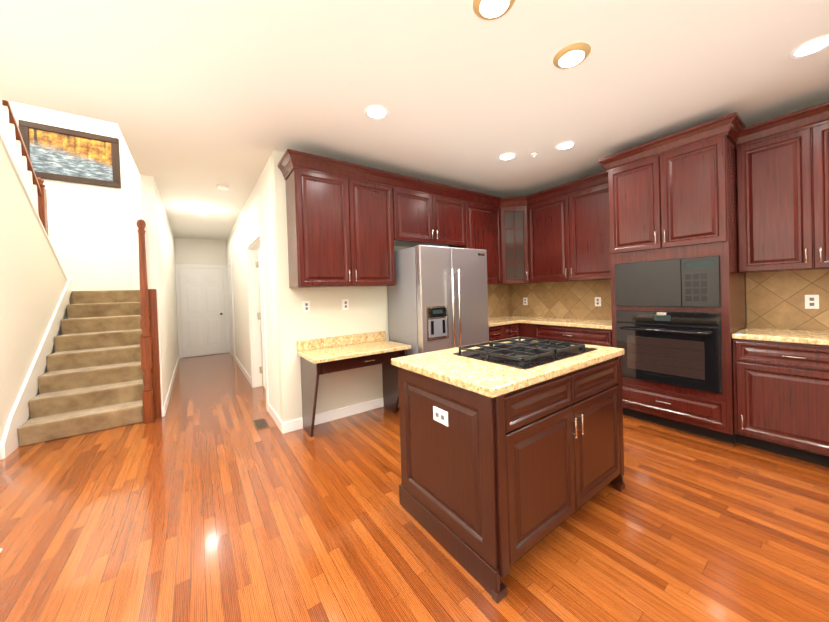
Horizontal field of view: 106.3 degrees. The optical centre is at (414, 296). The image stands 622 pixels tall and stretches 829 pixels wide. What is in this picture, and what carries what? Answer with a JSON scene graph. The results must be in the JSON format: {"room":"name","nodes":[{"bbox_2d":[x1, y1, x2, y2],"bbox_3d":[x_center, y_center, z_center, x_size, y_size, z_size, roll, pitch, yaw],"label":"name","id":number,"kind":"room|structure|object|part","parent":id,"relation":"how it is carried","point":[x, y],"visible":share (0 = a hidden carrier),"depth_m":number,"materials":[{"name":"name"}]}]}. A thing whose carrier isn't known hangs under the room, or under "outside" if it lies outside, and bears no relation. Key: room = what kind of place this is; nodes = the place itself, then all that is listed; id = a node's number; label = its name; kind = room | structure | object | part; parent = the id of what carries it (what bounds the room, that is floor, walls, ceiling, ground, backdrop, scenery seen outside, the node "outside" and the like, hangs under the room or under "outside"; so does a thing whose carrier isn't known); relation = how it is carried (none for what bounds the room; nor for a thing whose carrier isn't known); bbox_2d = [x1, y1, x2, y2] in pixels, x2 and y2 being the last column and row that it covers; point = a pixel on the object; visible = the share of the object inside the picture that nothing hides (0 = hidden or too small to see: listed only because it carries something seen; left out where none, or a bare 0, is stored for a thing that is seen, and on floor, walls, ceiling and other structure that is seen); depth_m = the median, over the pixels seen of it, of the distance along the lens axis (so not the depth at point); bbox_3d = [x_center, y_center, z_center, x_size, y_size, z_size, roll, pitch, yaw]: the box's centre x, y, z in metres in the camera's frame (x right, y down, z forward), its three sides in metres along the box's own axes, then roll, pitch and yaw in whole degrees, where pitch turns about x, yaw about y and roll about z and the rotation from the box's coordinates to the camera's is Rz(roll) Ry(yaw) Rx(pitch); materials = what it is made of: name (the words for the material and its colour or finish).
{"room":"kitchen","nodes":[
{"label":"kitchen","id":0,"kind":"room"},
{"bbox_2d":[0,140,69,442],"bbox_3d":[-2.090,-0.252,0.381,0.120,3.285,9.500,-2,1,-35],"label":"wall","id":1,"kind":"structure","parent":0,"point":[33,282],"depth_m":3.10,"materials":[{"name":"white paint"}]},
{"bbox_2d":[0,99,67,281],"bbox_3d":[-4.205,-1.460,3.307,0.150,2.634,2.300,-2,1,-35],"label":"stair rail","id":2,"kind":"object","parent":1,"relation":"on","point":[32,184],"visible":0.56,"depth_m":3.35,"materials":[{"name":"brown wood"}]},
{"bbox_2d":[9,101,140,290],"bbox_3d":[-5.390,-1.213,5.112,1.910,5.300,0.120,-2,1,-35],"label":"wall","id":3,"kind":"structure","parent":0,"point":[93,233],"depth_m":5.12,"materials":[{"name":"white paint"}]},
{"bbox_2d":[18,119,120,187],"bbox_3d":[-5.462,-2.239,4.973,1.100,0.840,0.035,-2,1,-35],"label":"picture frame","id":4,"kind":"object","parent":3,"relation":"attached to","point":[64,154],"visible":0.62,"depth_m":4.97,"materials":[{"name":"brown wood"}]},
{"bbox_2d":[140,174,178,407],"bbox_3d":[-4.245,-1.250,5.248,0.120,5.300,4.280,-2,1,-35],"label":"wall","id":5,"kind":"structure","parent":0,"point":[160,256],"depth_m":3.93,"materials":[{"name":"white paint"}]},
{"bbox_2d":[161,354,179,416],"bbox_3d":[-4.102,1.343,5.313,0.060,0.105,4.294,-2,1,-35],"label":"baseboard","id":6,"kind":"structure","parent":5,"relation":"attached to","point":[164,408],"depth_m":4.27,"materials":[{"name":"white wood"}]},
{"bbox_2d":[174,238,226,357],"bbox_3d":[-4.281,0.000,7.902,3.040,2.740,0.120,-2,1,-35],"label":"wall","id":7,"kind":"structure","parent":0,"point":[188,251],"depth_m":7.30,"materials":[{"name":"white paint"}]},
{"bbox_2d":[179,268,225,357],"bbox_3d":[-4.949,0.370,7.291,0.840,2.034,0.095,-2,1,-35],"label":"door","id":8,"kind":"structure","parent":7,"relation":"in","point":[202,310],"depth_m":7.29,"materials":[{"name":"white wood"}]},
{"bbox_2d":[175,264,229,357],"bbox_3d":[-4.966,0.331,7.330,1.000,2.135,0.018,-2,1,-35],"label":"door frame","id":9,"kind":"structure","parent":7,"relation":"attached to","point":[177,266],"depth_m":7.29,"materials":[{"name":"white wood"}]},
{"bbox_2d":[226,155,280,418],"bbox_3d":[-2.930,-0.013,5.398,0.120,2.740,5.530,-2,1,-35],"label":"wall","id":10,"kind":"structure","parent":0,"point":[255,215],"depth_m":3.82,"materials":[{"name":"white paint"}]},
{"bbox_2d":[226,260,235,359],"bbox_3d":[-4.124,0.309,6.987,0.018,2.135,1.020,-2,1,-35],"label":"door frame","id":11,"kind":"structure","parent":10,"relation":"attached to","point":[229,266],"depth_m":7.02,"materials":[{"name":"white wood"}]},
{"bbox_2d":[235,356,250,384],"bbox_3d":[-3.096,1.309,5.591,0.014,0.105,2.300,-2,1,-35],"label":"baseboard","id":12,"kind":"structure","parent":10,"relation":"attached to","point":[239,364],"depth_m":5.40,"materials":[{"name":"white wood"}]},
{"bbox_2d":[246,227,268,411],"bbox_3d":[-2.042,0.277,4.142,0.138,2.135,1.290,-2,1,-35],"label":"door frame","id":13,"kind":"structure","parent":10,"relation":"attached to","point":[253,311],"depth_m":4.57,"materials":[{"name":"white wood"}]},
{"bbox_2d":[255,261,262,372],"bbox_3d":[-2.303,0.312,4.611,0.044,1.670,0.012,-2,1,-35],"label":"bathroom hinge","id":14,"kind":"object","parent":13,"relation":"attached to","point":[259,316],"visible":0.9,"depth_m":4.61,"materials":[{"name":"silver metal"}]},
{"bbox_2d":[258,250,265,385],"bbox_3d":[-1.915,0.316,4.856,0.880,2.008,0.039,-2,1,-35],"label":"bathroom door","id":15,"kind":"structure","parent":10,"relation":"in","point":[261,312],"depth_m":4.60,"materials":[{"name":"white wood"}]},
{"bbox_2d":[268,403,281,430],"bbox_3d":[-1.474,1.285,3.309,0.031,0.105,0.700,-2,1,-35],"label":"baseboard","id":16,"kind":"structure","parent":10,"relation":"attached to","point":[275,417],"depth_m":3.29,"materials":[{"name":"white wood"}]},
{"bbox_2d":[258,248,261,354],"bbox_3d":[-2.209,-0.042,5.937,1.680,2.740,0.120,-2,1,-35],"label":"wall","id":17,"kind":"structure","parent":0,"point":[259,301],"depth_m":5.49,"materials":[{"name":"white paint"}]},
{"bbox_2d":[271,150,410,422],"bbox_3d":[0.210,-0.097,4.157,3.820,2.740,0.120,-2,1,-35],"label":"wall","id":18,"kind":"structure","parent":0,"point":[327,315],"depth_m":3.23,"materials":[{"name":"beige paint"}]},
{"bbox_2d":[303,301,309,311],"bbox_3d":[-1.095,0.106,3.154,0.072,0.115,0.008,-2,1,-35],"label":"outlet","id":19,"kind":"object","parent":18,"relation":"attached to","point":[306,306],"visible":1,"depth_m":3.15,"materials":[{"name":"white plastic"}]},
{"bbox_2d":[280,398,383,433],"bbox_3d":[-0.781,1.262,3.361,1.224,0.105,0.014,-2,1,-35],"label":"baseboard","id":20,"kind":"structure","parent":18,"relation":"attached to","point":[297,424],"depth_m":3.31,"materials":[{"name":"white wood"}]},
{"bbox_2d":[285,161,396,287],"bbox_3d":[-0.733,-0.641,3.206,1.020,1.089,0.350,-2,1,-35],"label":"upper cabinet","id":21,"kind":"object","parent":18,"relation":"attached to","point":[342,227],"depth_m":3.01,"materials":[{"name":"brown wood"}]},
{"bbox_2d":[342,299,348,309],"bbox_3d":[-0.752,0.093,3.396,0.072,0.115,0.008,-2,1,-35],"label":"outlet","id":22,"kind":"object","parent":18,"relation":"attached to","point":[345,304],"visible":1,"depth_m":3.39,"materials":[{"name":"white plastic"}]},
{"bbox_2d":[393,181,464,247],"bbox_3d":[0.116,-0.920,3.808,1.080,0.600,0.350,-2,1,-35],"label":"upper cabinet","id":23,"kind":"object","parent":18,"relation":"attached to","point":[424,217],"depth_m":3.64,"materials":[{"name":"brown wood"}]},
{"bbox_2d":[465,197,504,284],"bbox_3d":[0.875,-0.705,4.318,0.734,1.089,0.388,-2,1,-35],"label":"upper cabinet","id":24,"kind":"object","parent":18,"relation":"attached to","point":[484,220],"depth_m":4.23,"materials":[{"name":"brown wood"}]},
{"bbox_2d":[501,201,528,284],"bbox_3d":[1.443,-0.726,4.589,0.602,1.089,0.601,-2,1,-35],"label":"upper cabinet","id":25,"kind":"object","parent":18,"relation":"attached to","point":[516,263],"depth_m":4.35,"materials":[{"name":"brown wood"}]},
{"bbox_2d":[488,269,828,330],"bbox_3d":[2.237,0.065,2.918,1.282,0.522,4.234,-2,1,-35],"label":"backsplash","id":26,"kind":"structure","parent":18,"relation":"attached to","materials":[{"name":"brown tile"}]},
{"bbox_2d":[523,298,527,304],"bbox_3d":[1.698,0.080,4.765,0.008,0.115,0.072,-2,1,-35],"label":"outlet","id":27,"kind":"object","parent":26,"relation":"attached to","point":[525,302],"visible":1,"depth_m":4.76,"materials":[{"name":"white plastic"}]},
{"bbox_2d":[595,297,600,305],"bbox_3d":[2.304,0.071,3.907,0.008,0.115,0.072,-2,1,-35],"label":"outlet","id":28,"kind":"object","parent":26,"relation":"attached to","point":[597,301],"visible":1,"depth_m":3.90,"materials":[{"name":"white plastic"}]},
{"bbox_2d":[805,295,818,308],"bbox_3d":[3.260,0.047,2.551,0.008,0.115,0.072,-2,1,-35],"label":"outlet","id":29,"kind":"object","parent":26,"relation":"attached to","point":[811,301],"visible":1,"depth_m":2.55,"materials":[{"name":"white plastic"}]},
{"bbox_2d":[0,353,828,621],"bbox_3d":[-0.865,1.382,3.004,7.000,0.120,12.400,-2,1,-35],"label":"floor","id":30,"kind":"structure","parent":0,"point":[203,499],"depth_m":1.72,"materials":[{"name":"brown wood"}]},
{"bbox_2d":[0,277,143,458],"bbox_3d":[-4.463,0.580,3.866,1.860,1.688,2.945,-2,1,-35],"label":"stairs","id":31,"kind":"structure","parent":30,"relation":"on","point":[90,380],"depth_m":3.53,"materials":[{"name":"carpet"}]},
{"bbox_2d":[136,219,161,423],"bbox_3d":[-2.938,0.269,3.435,0.146,2.225,0.130,-2,1,-35],"label":"newel post","id":32,"kind":"object","parent":30,"relation":"on","point":[150,364],"visible":1,"depth_m":3.39,"materials":[{"name":"brown wood"}]},
{"bbox_2d":[253,418,269,429],"bbox_3d":[-1.611,1.339,3.261,0.120,0.006,0.280,-2,1,-35],"label":"floor vent","id":33,"kind":"object","parent":30,"relation":"in","point":[262,423],"visible":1,"depth_m":3.24,"materials":[{"name":"gold metal"}]},
{"bbox_2d":[297,331,410,436],"bbox_3d":[-0.591,0.868,3.169,1.010,0.885,0.546,-2,1,-35],"label":"desk","id":34,"kind":"object","parent":30,"relation":"on","point":[320,356],"visible":0.96,"depth_m":3.09,"materials":[{"name":"stone"}]},
{"bbox_2d":[387,245,488,407],"bbox_3d":[0.313,0.365,3.664,1.000,1.798,0.737,-2,1,-35],"label":"fridge","id":35,"kind":"object","parent":30,"relation":"on","point":[437,298],"visible":0.48,"depth_m":3.35,"materials":[{"name":"grey metal"}]},
{"bbox_2d":[489,325,520,341],"bbox_3d":[0.973,0.812,4.232,0.685,0.876,0.617,-2,1,-35],"label":"base cabinet","id":36,"kind":"object","parent":30,"relation":"on","point":[499,332],"depth_m":3.98,"materials":[{"name":"brown wood"}]},
{"bbox_2d":[488,313,524,328],"bbox_3d":[1.211,0.341,4.388,1.283,0.040,0.620,-2,1,-35],"label":"countertop","id":37,"kind":"structure","parent":36,"relation":"on","point":[512,319],"depth_m":4.16,"materials":[{"name":"beige stone"}]},
{"bbox_2d":[394,353,624,603],"bbox_3d":[0.641,0.847,1.978,1.270,0.878,0.825,-2,1,-35],"label":"kitchen island","id":38,"kind":"object","parent":30,"relation":"on","point":[512,450],"depth_m":1.55,"materials":[{"name":"brown wood"}]},
{"bbox_2d":[433,406,447,426],"bbox_3d":[0.132,0.616,1.598,0.008,0.072,0.115,-2,1,-35],"label":"outlet","id":39,"kind":"object","parent":38,"relation":"attached to","point":[440,413],"depth_m":1.59,"materials":[{"name":"white plastic"}]},
{"bbox_2d":[391,346,624,396],"bbox_3d":[0.613,0.388,1.992,1.290,0.042,0.815,-2,1,-35],"label":"island countertop","id":40,"kind":"structure","parent":38,"relation":"on","point":[485,376],"depth_m":1.63,"materials":[{"name":"beige stone"}]},
{"bbox_2d":[451,337,598,368],"bbox_3d":[0.718,0.339,2.014,0.770,0.048,0.540,-2,1,-35],"label":"cooktop","id":41,"kind":"object","parent":40,"relation":"in","point":[517,352],"depth_m":1.92,"materials":[{"name":"black metal"}]},
{"bbox_2d":[521,325,532,337],"bbox_3d":[1.727,0.788,4.258,0.618,0.876,0.250,-2,1,-35],"label":"base cabinet","id":42,"kind":"object","parent":30,"relation":"on","point":[526,330],"depth_m":4.09,"materials":[{"name":"brown wood"}]},
{"bbox_2d":[533,325,608,346],"bbox_3d":[2.063,0.783,3.783,0.618,0.876,0.913,-2,1,-35],"label":"base cabinet","id":43,"kind":"object","parent":30,"relation":"on","point":[599,337],"depth_m":3.59,"materials":[{"name":"brown wood"}]},
{"bbox_2d":[521,317,608,328],"bbox_3d":[1.975,0.323,3.857,0.620,0.040,1.128,-2,1,-35],"label":"countertop","id":44,"kind":"structure","parent":43,"relation":"on","point":[573,322],"depth_m":3.81,"materials":[{"name":"beige stone"}]},
{"bbox_2d":[605,129,748,444],"bbox_3d":[2.523,-0.050,3.023,0.689,2.530,0.870,-2,1,-35],"label":"tall cabinet","id":45,"kind":"object","parent":30,"relation":"on","point":[676,252],"depth_m":2.75,"materials":[{"name":"brown wood"}]},
{"bbox_2d":[733,341,828,466],"bbox_3d":[3.011,0.769,2.439,0.618,0.876,0.629,-2,1,-35],"label":"base cabinet","id":46,"kind":"object","parent":30,"relation":"on","point":[781,389],"depth_m":2.31,"materials":[{"name":"brown wood"}]},
{"bbox_2d":[733,325,828,344],"bbox_3d":[3.266,0.304,2.028,0.620,0.040,1.598,-2,1,-35],"label":"countertop","id":47,"kind":"structure","parent":46,"relation":"on","point":[754,333],"depth_m":2.40,"materials":[{"name":"beige stone"}]},
{"bbox_2d":[0,0,828,240],"bbox_3d":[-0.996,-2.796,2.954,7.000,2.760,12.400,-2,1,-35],"label":"ceiling","id":48,"kind":"structure","parent":0,"point":[197,101],"depth_m":2.06,"materials":[{"name":"beige paint"}]},
{"bbox_2d":[186,205,212,214],"bbox_3d":[-3.342,-1.318,4.833,0.350,0.089,0.350,-2,1,-35],"label":"light","id":49,"kind":"object","parent":48,"relation":"attached to","point":[198,210],"visible":1,"depth_m":4.74,"materials":[{"name":"white glass"}]},
{"bbox_2d":[217,184,227,189],"bbox_3d":[-2.405,-1.364,3.903,0.117,0.034,0.120,-2,1,-35],"label":"smoke detector","id":50,"kind":"object","parent":48,"relation":"attached to","point":[222,187],"visible":1,"depth_m":3.86,"materials":[{"name":"white plastic"}]},
{"bbox_2d":[364,105,388,119],"bbox_3d":[-0.294,-1.425,2.420,0.190,0.011,0.190,-2,1,-35],"label":"recessed light","id":51,"kind":"object","parent":48,"relation":"in","point":[376,112],"visible":1,"depth_m":2.41,"materials":[{"name":"white glass"}]},
{"bbox_2d":[473,0,515,19],"bbox_3d":[0.390,-1.431,1.519,0.210,0.019,0.210,-2,1,-35],"label":"recessed light","id":52,"kind":"object","parent":48,"relation":"in","point":[489,9],"visible":1,"depth_m":1.54,"materials":[{"name":"white"}]},
{"bbox_2d":[498,152,515,160],"bbox_3d":[0.983,-1.475,3.297,0.190,0.011,0.190,-2,1,-35],"label":"recessed light","id":53,"kind":"object","parent":48,"relation":"in","point":[506,156],"visible":0.98,"depth_m":3.29,"materials":[{"name":"white glass"}]},
{"bbox_2d":[530,152,537,157],"bbox_3d":[1.246,-1.466,3.237,0.070,0.044,0.070,-2,1,-35],"label":"sprinkler","id":54,"kind":"object","parent":48,"relation":"attached to","point":[533,154],"visible":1,"depth_m":3.23,"materials":[{"name":"white metal"}]},
{"bbox_2d":[555,141,575,150],"bbox_3d":[1.499,-1.489,3.086,0.190,0.011,0.190,-2,1,-35],"label":"recessed light","id":55,"kind":"object","parent":48,"relation":"in","point":[566,145],"visible":1,"depth_m":3.08,"materials":[{"name":"white"}]},
{"bbox_2d":[553,42,590,68],"bbox_3d":[0.957,-1.454,1.895,0.210,0.019,0.210,-2,1,-35],"label":"recessed light","id":56,"kind":"object","parent":48,"relation":"in","point":[571,55],"visible":0.94,"depth_m":1.87,"materials":[{"name":"white"}]},
{"bbox_2d":[788,34,828,58],"bbox_3d":[2.410,-1.503,1.881,0.190,0.011,0.190,-2,1,-35],"label":"recessed light","id":57,"kind":"object","parent":48,"relation":"in","point":[813,46],"visible":0.98,"depth_m":1.89,"materials":[{"name":"white"}]},
{"bbox_2d":[525,189,568,284],"bbox_3d":[1.856,-0.734,4.189,0.389,1.089,0.625,-2,1,-35],"label":"upper cabinet","id":58,"kind":"object","parent":0,"relation":"attached to","point":[546,218],"depth_m":4.08,"materials":[{"name":"brown wood"}]},
{"bbox_2d":[565,171,604,280],"bbox_3d":[2.217,-0.808,3.706,0.351,1.225,0.582,-2,1,-35],"label":"upper cabinet","id":59,"kind":"object","parent":0,"relation":"attached to","point":[587,194],"depth_m":3.66,"materials":[{"name":"brown wood"}]},
{"bbox_3d":[1.307,-1.292,2.275,3.455,0.165,4.234,-2,1,-35],"label":"crown","id":60,"kind":"part","parent":59,"relation":"part of","materials":[{"name":"brown wood"}]},
{"bbox_2d":[733,101,828,272],"bbox_3d":[3.120,-0.821,2.427,0.351,1.225,0.800,-2,1,-35],"label":"upper cabinet","id":61,"kind":"object","parent":0,"relation":"attached to","point":[783,161],"depth_m":2.44,"materials":[{"name":"brown wood"}]}
]}

